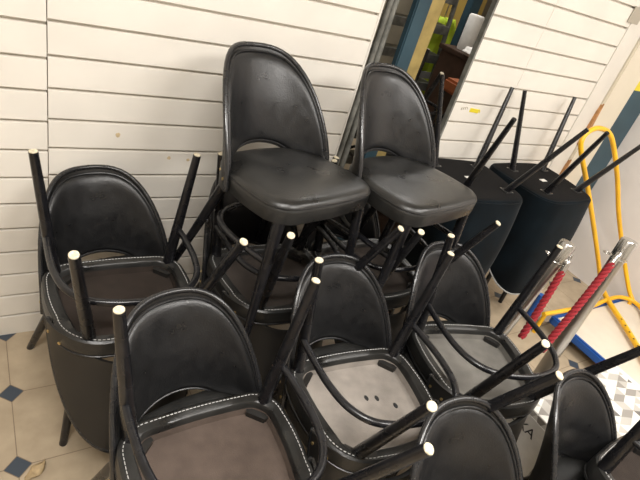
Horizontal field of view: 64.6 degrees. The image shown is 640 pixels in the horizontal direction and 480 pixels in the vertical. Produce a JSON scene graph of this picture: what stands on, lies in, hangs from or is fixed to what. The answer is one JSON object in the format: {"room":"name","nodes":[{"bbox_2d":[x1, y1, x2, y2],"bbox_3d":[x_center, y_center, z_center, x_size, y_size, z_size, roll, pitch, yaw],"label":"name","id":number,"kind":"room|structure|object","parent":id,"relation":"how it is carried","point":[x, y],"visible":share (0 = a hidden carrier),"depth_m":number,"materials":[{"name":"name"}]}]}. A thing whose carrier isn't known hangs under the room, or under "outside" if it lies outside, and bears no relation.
{"room":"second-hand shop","nodes":[
{"label":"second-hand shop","id":0,"kind":"room"},
{"bbox_2d":[46,0,491,95],"bbox_3d":[-0.388,-2.358,3.978,8.400,2.800,0.040,-5,38,-33],"label":"wall","id":1,"kind":"structure","parent":0,"point":[404,6],"depth_m":5.03,"materials":[{"name":"paint"}]},
{"bbox_2d":[0,110,603,479],"bbox_3d":[0.987,0.923,2.279,8.400,0.030,7.400,-5,38,-33],"label":"floor","id":2,"kind":"structure","parent":0,"point":[31,406],"depth_m":1.79,"materials":[{"name":"beige tile"}]},
{"bbox_2d":[24,459,45,479],"bbox_3d":[-0.887,0.718,1.579,0.041,0.017,0.079,34,35,24],"label":"leaf","id":3,"kind":"object","parent":2,"relation":"on","point":[35,470],"visible":1,"depth_m":1.58,"materials":[{"name":"beige plant"}]},
{"bbox_2d":[27,165,187,446],"bbox_3d":[-0.724,0.202,1.749,0.470,0.785,0.507,-14,44,-41],"label":"dining chair","id":4,"kind":"object","parent":2,"relation":"on","point":[93,208],"visible":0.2,"depth_m":1.72,"materials":[{"name":"black leather"}]},
{"bbox_2d":[28,149,247,453],"bbox_3d":[-0.568,0.191,1.511,0.470,0.785,0.507,-5,38,-33],"label":"dining chair","id":5,"kind":"object","parent":4,"relation":"on","point":[79,297],"visible":0.59,"depth_m":1.47,"materials":[{"name":"black leather"}]},
{"bbox_2d":[91,287,261,479],"bbox_3d":[-0.344,0.578,1.357,0.470,0.785,0.507,-14,44,-41],"label":"dining chair","id":6,"kind":"object","parent":2,"relation":"on","point":[181,338],"visible":0.39,"depth_m":1.34,"materials":[{"name":"black leather"}]},
{"bbox_2d":[112,277,433,479],"bbox_3d":[-0.191,0.554,1.138,0.470,0.785,0.507,-5,39,-34],"label":"dining chair","id":7,"kind":"object","parent":6,"relation":"on","point":[249,435],"visible":1,"depth_m":1.24,"materials":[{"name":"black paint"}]},
{"bbox_2d":[195,180,297,295],"bbox_3d":[-0.279,0.172,2.027,0.470,0.785,0.507,-9,41,-38],"label":"dining chair","id":8,"kind":"object","parent":2,"relation":"on","point":[244,223],"visible":0.19,"depth_m":2.00,"materials":[{"name":"black paint"}]},
{"bbox_2d":[174,41,370,336],"bbox_3d":[-0.151,-0.162,1.656,0.470,0.787,0.525,-17,46,-44],"label":"dining chair","id":9,"kind":"object","parent":8,"relation":"on","point":[268,97],"visible":0.98,"depth_m":1.58,"materials":[{"name":"black leather"}]},
{"bbox_2d":[206,152,403,401],"bbox_3d":[-0.131,0.150,1.803,0.470,0.785,0.507,-4,38,-32],"label":"dining chair","id":10,"kind":"object","parent":8,"relation":"on","point":[236,286],"visible":0.44,"depth_m":1.74,"materials":[{"name":"black paint"}]},
{"bbox_2d":[272,253,395,477],"bbox_3d":[0.049,0.501,1.682,0.470,0.785,0.507,-7,40,-36],"label":"dining chair","id":11,"kind":"object","parent":2,"relation":"on","point":[351,308],"visible":0.35,"depth_m":1.69,"materials":[{"name":"black leather"}]},
{"bbox_2d":[285,251,563,479],"bbox_3d":[0.178,0.487,1.435,0.470,0.785,0.507,-2,36,-29],"label":"dining chair","id":12,"kind":"object","parent":11,"relation":"on","point":[371,406],"visible":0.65,"depth_m":1.46,"materials":[{"name":"black paint"}]},
{"bbox_2d":[304,169,394,314],"bbox_3d":[0.081,0.142,2.261,0.470,0.785,0.507,-8,40,-36],"label":"dining chair","id":13,"kind":"object","parent":2,"relation":"on","point":[371,230],"visible":0.06,"depth_m":2.30,"materials":[{"name":"black paint"}]},
{"bbox_2d":[311,159,500,343],"bbox_3d":[0.242,0.132,2.023,0.470,0.785,0.507,-6,39,-34],"label":"dining chair","id":14,"kind":"object","parent":13,"relation":"on","point":[396,290],"visible":0.34,"depth_m":2.00,"materials":[{"name":"black paint"}]},
{"bbox_2d":[292,62,476,288],"bbox_3d":[0.260,-0.173,1.865,0.470,0.786,0.508,-15,44,-42],"label":"dining chair","id":15,"kind":"object","parent":14,"relation":"on","point":[394,118],"visible":0.88,"depth_m":1.80,"materials":[{"name":"black leather"}]},
{"bbox_2d":[313,0,399,243],"bbox_3d":[0.263,-0.843,2.326,0.037,2.400,0.032,-5,38,-33],"label":"steel rail","id":16,"kind":"object","parent":2,"relation":"on","point":[354,126],"visible":0.36,"depth_m":2.32,"materials":[{"name":"metal"}]},
{"bbox_2d":[336,0,393,164],"bbox_3d":[0.230,-0.815,2.266,0.068,2.400,0.028,-5,38,-33],"label":"steel rail","id":17,"kind":"object","parent":2,"relation":"on","point":[389,3],"visible":0.48,"depth_m":2.26,"materials":[{"name":"metal"}]},
{"bbox_2d":[337,0,432,239],"bbox_3d":[0.415,-0.934,2.356,0.085,2.600,0.040,-5,38,-33],"label":"post","id":18,"kind":"object","parent":2,"relation":"on","point":[419,9],"visible":0.2,"depth_m":2.33,"materials":[{"name":"metal"}]},
{"bbox_2d":[377,210,398,234],"bbox_3d":[0.241,-0.236,3.464,0.460,0.224,0.580,-5,38,-33],"label":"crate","id":19,"kind":"object","parent":2,"relation":"on","point":[383,219],"visible":0.02,"depth_m":3.25,"materials":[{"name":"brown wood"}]},
{"bbox_2d":[349,65,365,157],"bbox_3d":[0.377,-0.653,3.227,0.470,0.785,0.507,-9,41,-38],"label":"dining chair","id":20,"kind":"object","parent":19,"relation":"on","point":[352,146],"visible":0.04,"depth_m":3.17,"materials":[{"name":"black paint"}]},
{"bbox_2d":[385,48,444,155],"bbox_3d":[0.518,-0.697,3.031,0.470,0.785,0.507,-11,42,-39],"label":"dining chair","id":21,"kind":"object","parent":20,"relation":"on","point":[434,84],"visible":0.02,"depth_m":2.95,"materials":[{"name":"black paint"}]},
{"bbox_2d":[345,0,458,163],"bbox_3d":[0.542,-1.373,3.592,0.794,2.102,0.334,-5,38,-33],"label":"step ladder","id":22,"kind":"object","parent":2,"relation":"on","point":[399,19],"visible":0.15,"depth_m":3.58,"materials":[{"name":"metal"}]},
{"bbox_2d":[419,4,455,95],"bbox_3d":[0.876,-1.497,3.889,0.430,0.835,0.079,-5,38,-33],"label":"vest","id":23,"kind":"object","parent":22,"relation":"hanging from","point":[436,39],"visible":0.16,"depth_m":3.90,"materials":[{"name":"green fabric"}]},
{"bbox_2d":[376,0,445,155],"bbox_3d":[0.482,-0.931,2.483,0.085,2.500,0.024,-4,38,-34],"label":"board","id":24,"kind":"object","parent":2,"relation":"on","point":[436,7],"visible":0.12,"depth_m":2.44,"materials":[{"name":"yellow wood"}]},
{"bbox_2d":[394,241,490,475],"bbox_3d":[0.459,0.461,1.957,0.470,0.785,0.507,-2,36,-29],"label":"dining chair","id":25,"kind":"object","parent":2,"relation":"on","point":[462,296],"visible":0.19,"depth_m":1.97,"materials":[{"name":"black leather"}]},
{"bbox_2d":[406,233,639,442],"bbox_3d":[0.571,0.445,1.704,0.470,0.785,0.507,5,34,-21],"label":"dining chair","id":26,"kind":"object","parent":25,"relation":"on","point":[484,362],"visible":0.63,"depth_m":1.73,"materials":[{"name":"black paint"}]},
{"bbox_2d":[431,77,458,123],"bbox_3d":[0.804,-0.523,3.399,0.290,1.060,0.230,-5,38,-33],"label":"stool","id":27,"kind":"object","parent":2,"relation":"on","point":[450,84],"visible":0.11,"depth_m":3.11,"materials":[{"name":"brown wood"}]},
{"bbox_2d":[424,43,467,132],"bbox_3d":[1.010,-0.769,3.786,0.550,1.170,0.470,-5,38,-33],"label":"table","id":28,"kind":"object","parent":2,"relation":"on","point":[451,61],"visible":0.12,"depth_m":3.47,"materials":[{"name":"brown wood"}]},
{"bbox_2d":[462,46,472,56],"bbox_3d":[0.988,-1.212,3.280,0.136,0.056,0.133,-5,38,-33],"label":"crumpled bag","id":29,"kind":"object","parent":28,"relation":"on","point":[467,50],"visible":0.41,"depth_m":3.26,"materials":[{"name":"white paper"}]},
{"bbox_2d":[457,13,483,50],"bbox_3d":[1.014,-1.395,3.414,0.104,0.230,0.104,-5,38,-33],"label":"paper roll","id":30,"kind":"object","parent":28,"relation":"on","point":[473,25],"visible":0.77,"depth_m":3.37,"materials":[{"name":"white paper"}]},
{"bbox_2d":[440,0,466,27],"bbox_3d":[1.140,-1.879,4.502,0.500,2.300,0.040,-5,38,-33],"label":"board","id":31,"kind":"object","parent":2,"relation":"on","point":[461,4],"visible":0.02,"depth_m":4.39,"materials":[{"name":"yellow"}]},
{"bbox_2d":[409,396,522,479],"bbox_3d":[0.328,0.846,1.286,0.470,0.785,0.507,-3,37,-31],"label":"dining chair","id":32,"kind":"object","parent":2,"relation":"on","point":[468,441],"visible":0.92,"depth_m":1.28,"materials":[{"name":"black leather"}]},
{"bbox_2d":[450,0,482,45],"bbox_3d":[1.005,-1.443,3.652,0.090,2.400,0.060,-5,38,-33],"label":"pole","id":33,"kind":"object","parent":2,"relation":"on","point":[472,6],"visible":0.1,"depth_m":3.54,"materials":[{"name":"blue paint"}]},
{"bbox_2d":[477,0,486,15],"bbox_3d":[1.072,-1.462,3.813,0.100,2.300,0.030,-5,38,-33],"label":"strip","id":34,"kind":"object","parent":2,"relation":"on","point":[484,2],"visible":0.02,"depth_m":3.67,"materials":[{"name":"brown"}]},
{"bbox_2d":[486,271,506,302],"bbox_3d":[1.049,0.088,2.999,0.300,0.615,0.240,-5,38,-33],"label":"stool","id":35,"kind":"object","parent":2,"relation":"on","point":[489,276],"visible":0.05,"depth_m":3.12,"materials":[{"name":"black metal"}]},
{"bbox_2d":[489,90,639,294],"bbox_3d":[1.191,-0.226,2.742,0.515,0.989,0.498,-5,39,-34],"label":"velvet chair","id":36,"kind":"object","parent":35,"relation":"on","point":[552,209],"visible":0.74,"depth_m":2.63,"materials":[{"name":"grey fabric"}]},
{"bbox_2d":[504,238,575,334],"bbox_3d":[0.754,0.366,2.163,0.176,0.898,0.248,36,35,27],"label":"post","id":37,"kind":"object","parent":2,"relation":"on","point":[569,247],"visible":0.41,"depth_m":2.01,"materials":[{"name":"silver metal"}]},
{"bbox_2d":[518,254,572,338],"bbox_3d":[0.901,0.232,2.021,0.033,0.379,0.143,30,33,19],"label":"rope","id":38,"kind":"object","parent":37,"relation":"hanging from","point":[560,274],"visible":0.91,"depth_m":2.02,"materials":[{"name":"red"}]},
{"bbox_2d":[523,368,616,479],"bbox_3d":[0.743,0.834,1.520,0.470,0.785,0.507,-11,42,-39],"label":"dining chair","id":39,"kind":"object","parent":2,"relation":"on","point":[581,422],"visible":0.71,"depth_m":1.52,"materials":[{"name":"black leather"}]},
{"bbox_2d":[584,420,639,479],"bbox_3d":[1.055,0.733,1.381,0.520,0.824,0.521,-5,38,-33],"label":"dining chair","id":40,"kind":"object","parent":39,"relation":"on","point":[620,459],"visible":1,"depth_m":1.39,"materials":[{"name":"black leather"}]},
{"bbox_2d":[506,366,639,476],"bbox_3d":[1.238,0.941,2.061,0.703,0.302,0.751,-5,38,-33],"label":"carton","id":41,"kind":"object","parent":2,"relation":"on","point":[623,391],"visible":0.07,"depth_m":2.08,"materials":[{"name":"white cardboard"}]},
{"bbox_2d":[526,293,639,384],"bbox_3d":[1.871,0.645,2.962,0.902,0.190,0.981,-5,38,-33],"label":"platform dolly","id":42,"kind":"object","parent":2,"relation":"on","point":[601,337],"visible":0.72,"depth_m":2.98,"materials":[{"name":"blue plastic"}]},
{"bbox_2d":[533,236,637,372],"bbox_3d":[1.092,0.410,2.211,0.178,0.943,0.180,-10,41,-38],"label":"post","id":43,"kind":"object","parent":2,"relation":"on","point":[560,344],"visible":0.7,"depth_m":2.15,"materials":[{"name":"silver metal"}]},
{"bbox_2d":[543,247,624,352],"bbox_3d":[1.036,0.242,2.005,0.266,0.464,0.033,-16,45,-43],"label":"rope","id":44,"kind":"object","parent":43,"relation":"hanging from","point":[610,265],"visible":0.91,"depth_m":2.00,"materials":[{"name":"red fabric"}]},
{"bbox_2d":[532,126,639,347],"bbox_3d":[1.748,0.023,2.948,0.956,1.149,0.842,31,34,21],"label":"trolley","id":45,"kind":"object","parent":2,"relation":"on","point":[607,299],"visible":0.82,"depth_m":3.02,"materials":[{"name":"yellow metal"}]},
{"bbox_2d":[565,38,639,185],"bbox_3d":[1.816,-0.968,3.019,0.237,2.720,0.070,-5,38,-33],"label":"trim","id":46,"kind":"structure","parent":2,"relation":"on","point":[627,79],"depth_m":3.06,"materials":[{"name":"beige paint"}]},
{"bbox_2d":[559,160,571,174],"bbox_3d":[1.557,-0.419,3.270,0.026,0.230,0.020,-5,38,-33],"label":"chip","id":47,"kind":"object","parent":46,"relation":"attached to","point":[568,162],"visible":0.35,"depth_m":3.23,"materials":[{"name":"brown wood"}]},
{"bbox_2d":[577,104,604,144],"bbox_3d":[1.651,-0.704,3.089,0.026,0.270,0.020,-5,38,-33],"label":"chip","id":48,"kind":"object","parent":46,"relation":"attached to","point":[595,116],"visible":0.65,"depth_m":3.06,"materials":[{"name":"brown wood"}]},
{"bbox_2d":[0,0,639,334],"bbox_3d":[-0.569,-0.767,1.467,5.148,2.720,0.022,-5,38,-33],"label":"wall","id":49,"kind":"structure","parent":0,"point":[149,73],"depth_m":1.80,"materials":[{"name":"white wood"}]},
{"bbox_2d":[332,0,385,155],"bbox_3d":[0.212,-0.832,1.974,0.010,2.720,0.025,-5,38,-33],"label":"trim","id":50,"kind":"structure","parent":49,"relation":"attached to","point":[383,3],"depth_m":2.06,"materials":[{"name":"white wood"}]},
{"bbox_2d":[390,0,498,244],"bbox_3d":[0.707,-0.873,2.295,0.012,2.720,0.027,-5,38,-33],"label":"trim","id":51,"kind":"structure","parent":49,"relation":"attached to","point":[492,8],"depth_m":2.33,"materials":[{"name":"metal"}]},
{"bbox_2d":[469,108,479,112],"bbox_3d":[0.772,-0.645,2.527,0.079,0.027,0.006,-5,38,-33],"label":"sticker","id":52,"kind":"object","parent":49,"relation":"attached to","point":[472,110],"visible":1,"depth_m":2.52,"materials":[{"name":"yellow paper"}]},
{"bbox_2d":[548,21,639,173],"bbox_3d":[1.650,-0.953,2.909,0.155,2.720,0.034,-5,38,-33],"label":"trim","id":53,"kind":"structure","parent":49,"relation":"attached to","point":[631,36],"depth_m":2.94,"materials":[{"name":"white wood"}]},
{"bbox_2d":[627,6,639,24],"bbox_3d":[1.685,-1.193,2.697,0.105,0.080,0.002,-5,38,-33],"label":"tape","id":54,"kind":"object","parent":49,"relation":"attached to","point":[634,18],"visible":1,"depth_m":2.69,"materials":[{"name":"beige paper"}]},
{"bbox_2d":[567,114,639,302],"bbox_3d":[3.319,0.385,1.602,0.038,2.800,4.904,-5,38,-33],"label":"wall","id":55,"kind":"structure","parent":0,"point":[583,266],"depth_m":3.49,"materials":[{"name":"white paint"}]},
{"bbox_3d":[0.572,0.109,2.718,0.300,0.615,0.240,-5,38,-33],"label":"stool","id":56,"kind":"object","parent":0,"visible":0},
{"bbox_2d":[402,74,588,274],"bbox_3d":[0.709,-0.206,2.461,0.515,0.989,0.498,-1,36,-29],"label":"velvet chair","id":57,"kind":"object","parent":56,"relation":"on","point":[497,200],"visible":0.46,"depth_m":2.37,"materials":[{"name":"black fabric"}]},
{"bbox_3d":[3.228,-1.117,3.908,2.598,2.800,0.030,-5,38,-33],"label":"wall","id":58,"kind":"structure","parent":0,"visible":0},
{"bbox_2d":[576,90,639,192],"bbox_3d":[2.021,-0.987,3.156,0.253,2.720,0.062,-5,38,-33],"label":"trim","id":59,"kind":"structure","parent":58,"relation":"attached to","point":[630,111],"depth_m":3.32,"materials":[{"name":"teal paint"}]},
{"bbox_2d":[634,81,639,90],"bbox_3d":[2.030,-0.953,3.145,0.257,0.070,0.002,-5,38,-33],"label":"tape","id":60,"kind":"object","parent":58,"relation":"attached to","point":[637,88],"visible":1,"depth_m":3.10,"materials":[{"name":"yellow"}]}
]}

